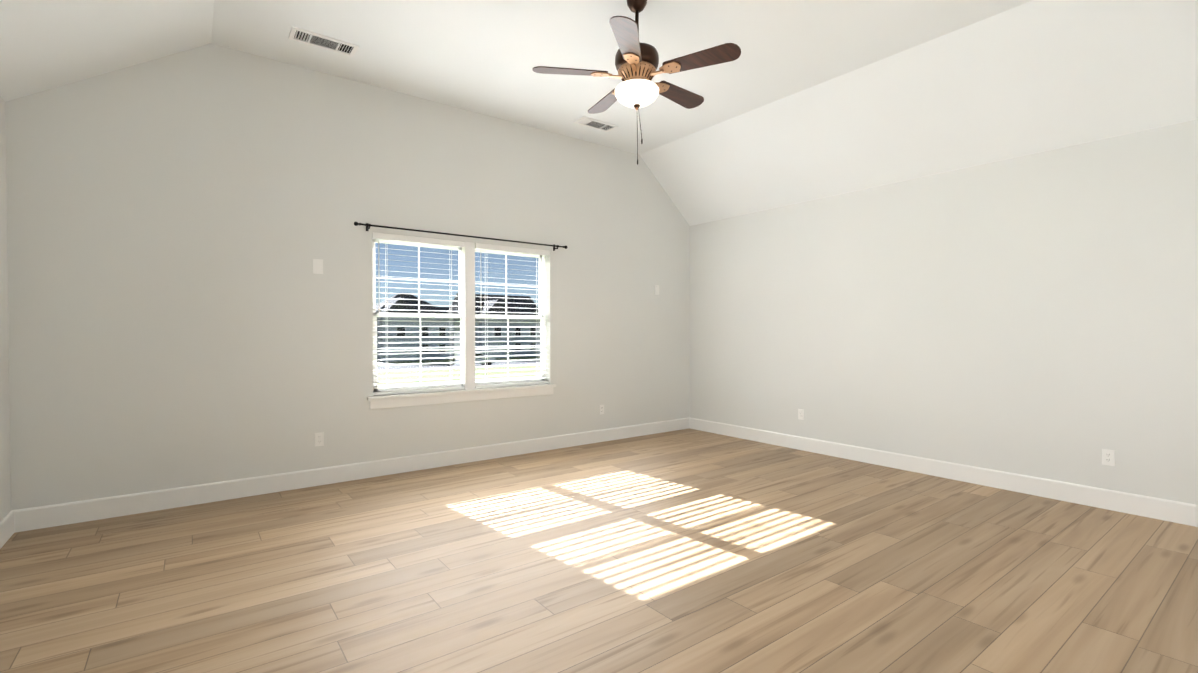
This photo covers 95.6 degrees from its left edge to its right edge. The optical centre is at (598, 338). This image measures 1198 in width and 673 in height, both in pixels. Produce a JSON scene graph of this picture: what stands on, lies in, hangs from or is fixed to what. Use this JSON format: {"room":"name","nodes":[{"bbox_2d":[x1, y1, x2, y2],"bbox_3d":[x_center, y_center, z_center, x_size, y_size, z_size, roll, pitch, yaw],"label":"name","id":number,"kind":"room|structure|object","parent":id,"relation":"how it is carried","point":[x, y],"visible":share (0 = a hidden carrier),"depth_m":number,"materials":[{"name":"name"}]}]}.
{"room":"empty bonus room","nodes":[
{"label":"empty bonus room","id":0,"kind":"room"},
{"bbox_2d":[0,96,10,520],"bbox_3d":[-2.104,-0.126,1.038,0.200,2.900,6.256,-1,1,-37],"label":"wall","id":1,"kind":"structure","parent":0,"point":[5,487],"depth_m":3.51,"materials":[{"name":"beige paint"}]},
{"bbox_2d":[0,510,13,548],"bbox_3d":[-2.018,1.250,1.123,0.016,0.148,6.256,-1,1,-37],"label":"baseboard","id":2,"kind":"structure","parent":1,"relation":"attached to","point":[6,527],"depth_m":3.47,"materials":[{"name":"white wood"}]},
{"bbox_2d":[0,0,213,101],"bbox_3d":[-1.662,-1.891,1.348,1.310,0.986,6.656,-1,1,-37],"label":"ceiling","id":3,"kind":"structure","parent":0,"point":[47,44],"depth_m":3.43,"materials":[{"name":"white paint"}]},
{"bbox_2d":[5,43,689,509],"bbox_3d":[-1.391,-0.592,5.617,6.865,3.704,0.200,-1,1,-37],"label":"wall","id":4,"kind":"structure","parent":0,"point":[181,313],"depth_m":4.48,"materials":[{"name":"beige paint"}]},
{"bbox_2d":[313,259,322,273],"bbox_3d":[-2.432,-0.627,4.700,0.080,0.125,0.008,-1,1,-37],"label":"switch plate","id":5,"kind":"object","parent":4,"relation":"attached to","point":[317,266],"visible":1,"depth_m":4.70,"materials":[{"name":"white plastic"}]},
{"bbox_2d":[315,432,323,446],"bbox_3d":[-2.431,0.873,4.721,0.072,0.117,0.008,-1,1,-37],"label":"electrical outlet","id":6,"kind":"object","parent":4,"relation":"attached to","point":[319,439],"visible":1,"depth_m":4.72,"materials":[{"name":"white plastic"}]},
{"bbox_2d":[11,418,688,532],"bbox_3d":[-1.326,1.187,5.555,6.465,0.148,0.016,-1,1,-37],"label":"baseboard","id":7,"kind":"structure","parent":4,"relation":"attached to","point":[34,518],"depth_m":4.60,"materials":[{"name":"white wood"}]},
{"bbox_2d":[372,239,545,394],"bbox_3d":[-1.375,-0.220,5.638,1.910,1.540,0.183,-1,1,-37],"label":"window","id":8,"kind":"structure","parent":4,"relation":"in","point":[466,289],"depth_m":5.57,"materials":[{"name":"white plastic"}]},
{"bbox_2d":[372,232,549,394],"bbox_3d":[-1.333,-0.239,5.582,1.902,1.496,0.079,-1,1,-37],"label":"window blinds","id":9,"kind":"object","parent":8,"relation":"attached to","point":[411,239],"visible":0.79,"depth_m":5.44,"materials":[{"name":"white plastic"}]},
{"bbox_2d":[354,222,567,250],"bbox_3d":[-1.282,-1.024,5.507,2.265,0.072,0.096,-1,1,-37],"label":"curtain rod","id":10,"kind":"object","parent":4,"relation":"attached to","point":[367,225],"visible":1,"depth_m":5.33,"materials":[{"name":"black metal"}]},
{"bbox_2d":[367,384,555,408],"bbox_3d":[-1.326,0.578,5.585,2.020,0.115,0.129,-1,1,-37],"label":"window sill","id":11,"kind":"structure","parent":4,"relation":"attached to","point":[412,399],"depth_m":5.45,"materials":[{"name":"white wood"}]},
{"bbox_2d":[599,405,603,414],"bbox_3d":[0.034,0.857,6.583,0.072,0.117,0.008,-1,1,-37],"label":"electrical outlet","id":12,"kind":"object","parent":4,"relation":"attached to","point":[601,409],"visible":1,"depth_m":6.58,"materials":[{"name":"white plastic"}]},
{"bbox_2d":[655,285,658,294],"bbox_3d":[0.760,-0.641,7.111,0.080,0.125,0.008,-1,1,-37],"label":"switch plate","id":13,"kind":"object","parent":4,"relation":"attached to","point":[656,289],"visible":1,"depth_m":7.11,"materials":[{"name":"white plastic"}]},
{"bbox_2d":[0,428,1197,672],"bbox_3d":[0.555,1.356,3.068,6.865,0.120,6.656,-1,1,-37],"label":"floor","id":14,"kind":"structure","parent":0,"point":[686,552],"depth_m":2.97,"materials":[{"name":"brown wood"}]},
{"bbox_2d":[211,0,1031,154],"bbox_3d":[0.629,-2.348,3.072,4.430,0.120,6.656,-1,1,-37],"label":"ceiling","id":15,"kind":"structure","parent":0,"point":[485,57],"depth_m":4.25,"materials":[{"name":"white paint"}]},
{"bbox_2d":[288,26,358,56],"bbox_3d":[-2.131,-2.299,4.212,0.460,0.011,0.200,-1,1,-37],"label":"ceiling vent","id":16,"kind":"object","parent":15,"relation":"in","point":[297,34],"visible":1,"depth_m":4.20,"materials":[{"name":"white metal"}]},
{"bbox_2d":[573,116,617,131],"bbox_3d":[-0.034,-2.322,5.883,0.460,0.011,0.200,-1,1,-37],"label":"ceiling vent","id":17,"kind":"object","parent":15,"relation":"in","point":[595,124],"visible":1,"depth_m":5.87,"materials":[{"name":"white metal"}]},
{"bbox_2d":[532,0,740,164],"bbox_3d":[0.275,-1.737,3.705,1.314,1.120,1.333,-1,1,-37],"label":"fan","id":18,"kind":"object","parent":15,"relation":"hanging from","point":[636,65],"visible":1,"depth_m":3.56,"materials":[{"name":"brown wood"}]},
{"bbox_2d":[640,0,1197,225],"bbox_3d":[2.845,-1.887,4.752,1.125,1.089,6.656,-1,1,-37],"label":"ceiling","id":19,"kind":"structure","parent":0,"point":[1033,77],"depth_m":4.43,"materials":[{"name":"white paint"}]},
{"bbox_2d":[689,119,1197,504],"bbox_3d":[3.214,-0.150,5.056,0.200,2.837,6.256,-1,1,-37],"label":"wall","id":20,"kind":"structure","parent":0,"point":[1035,315],"depth_m":4.71,"materials":[{"name":"beige paint"}]},
{"bbox_2d":[798,409,803,419],"bbox_3d":[2.280,0.853,6.134,0.008,0.117,0.072,-1,1,-37],"label":"electrical outlet","id":21,"kind":"object","parent":20,"relation":"attached to","point":[800,414],"visible":1,"depth_m":6.13,"materials":[{"name":"white plastic"}]},
{"bbox_2d":[689,417,1197,526],"bbox_3d":[3.128,1.195,5.009,0.016,0.148,6.256,-1,1,-37],"label":"baseboard","id":22,"kind":"structure","parent":20,"relation":"attached to","point":[1159,508],"depth_m":4.71,"materials":[{"name":"white wood"}]},
{"bbox_2d":[1102,449,1114,465],"bbox_3d":[3.829,0.892,4.083,0.008,0.117,0.072,-1,1,-37],"label":"electrical outlet","id":23,"kind":"object","parent":20,"relation":"attached to","point":[1108,457],"visible":1,"depth_m":4.08,"materials":[{"name":"white plastic"}]},
{"label":"outside","id":24,"kind":"structure","parent":0,"visible":0},
{"bbox_2d":[377,357,539,384],"bbox_3d":[-57.422,2.429,167.153,410.000,0.530,324.244,-1,1,-37],"label":"ground","id":25,"kind":"structure","parent":24,"point":[450,369],"depth_m":62.86,"materials":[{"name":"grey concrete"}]},
{"bbox_2d":[376,293,457,361],"bbox_3d":[-31.496,-2.101,88.377,13.400,10.800,13.000,-1,1,-37],"label":"house","id":26,"kind":"structure","parent":25,"relation":"on","point":[415,306],"depth_m":83.34,"materials":[{"name":"grey"}]},
{"bbox_2d":[455,353,494,365],"bbox_3d":[-16.146,2.673,71.025,4.760,1.700,2.080,-1,1,-37],"label":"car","id":27,"kind":"object","parent":25,"relation":"on","point":[458,359],"depth_m":70.44,"materials":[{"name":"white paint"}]},
{"bbox_2d":[448,293,539,357],"bbox_3d":[-18.427,-2.381,97.619,14.400,11.100,13.000,-1,1,-37],"label":"house","id":28,"kind":"structure","parent":25,"relation":"on","point":[537,325],"depth_m":94.37,"materials":[{"name":"grey"}]}
]}

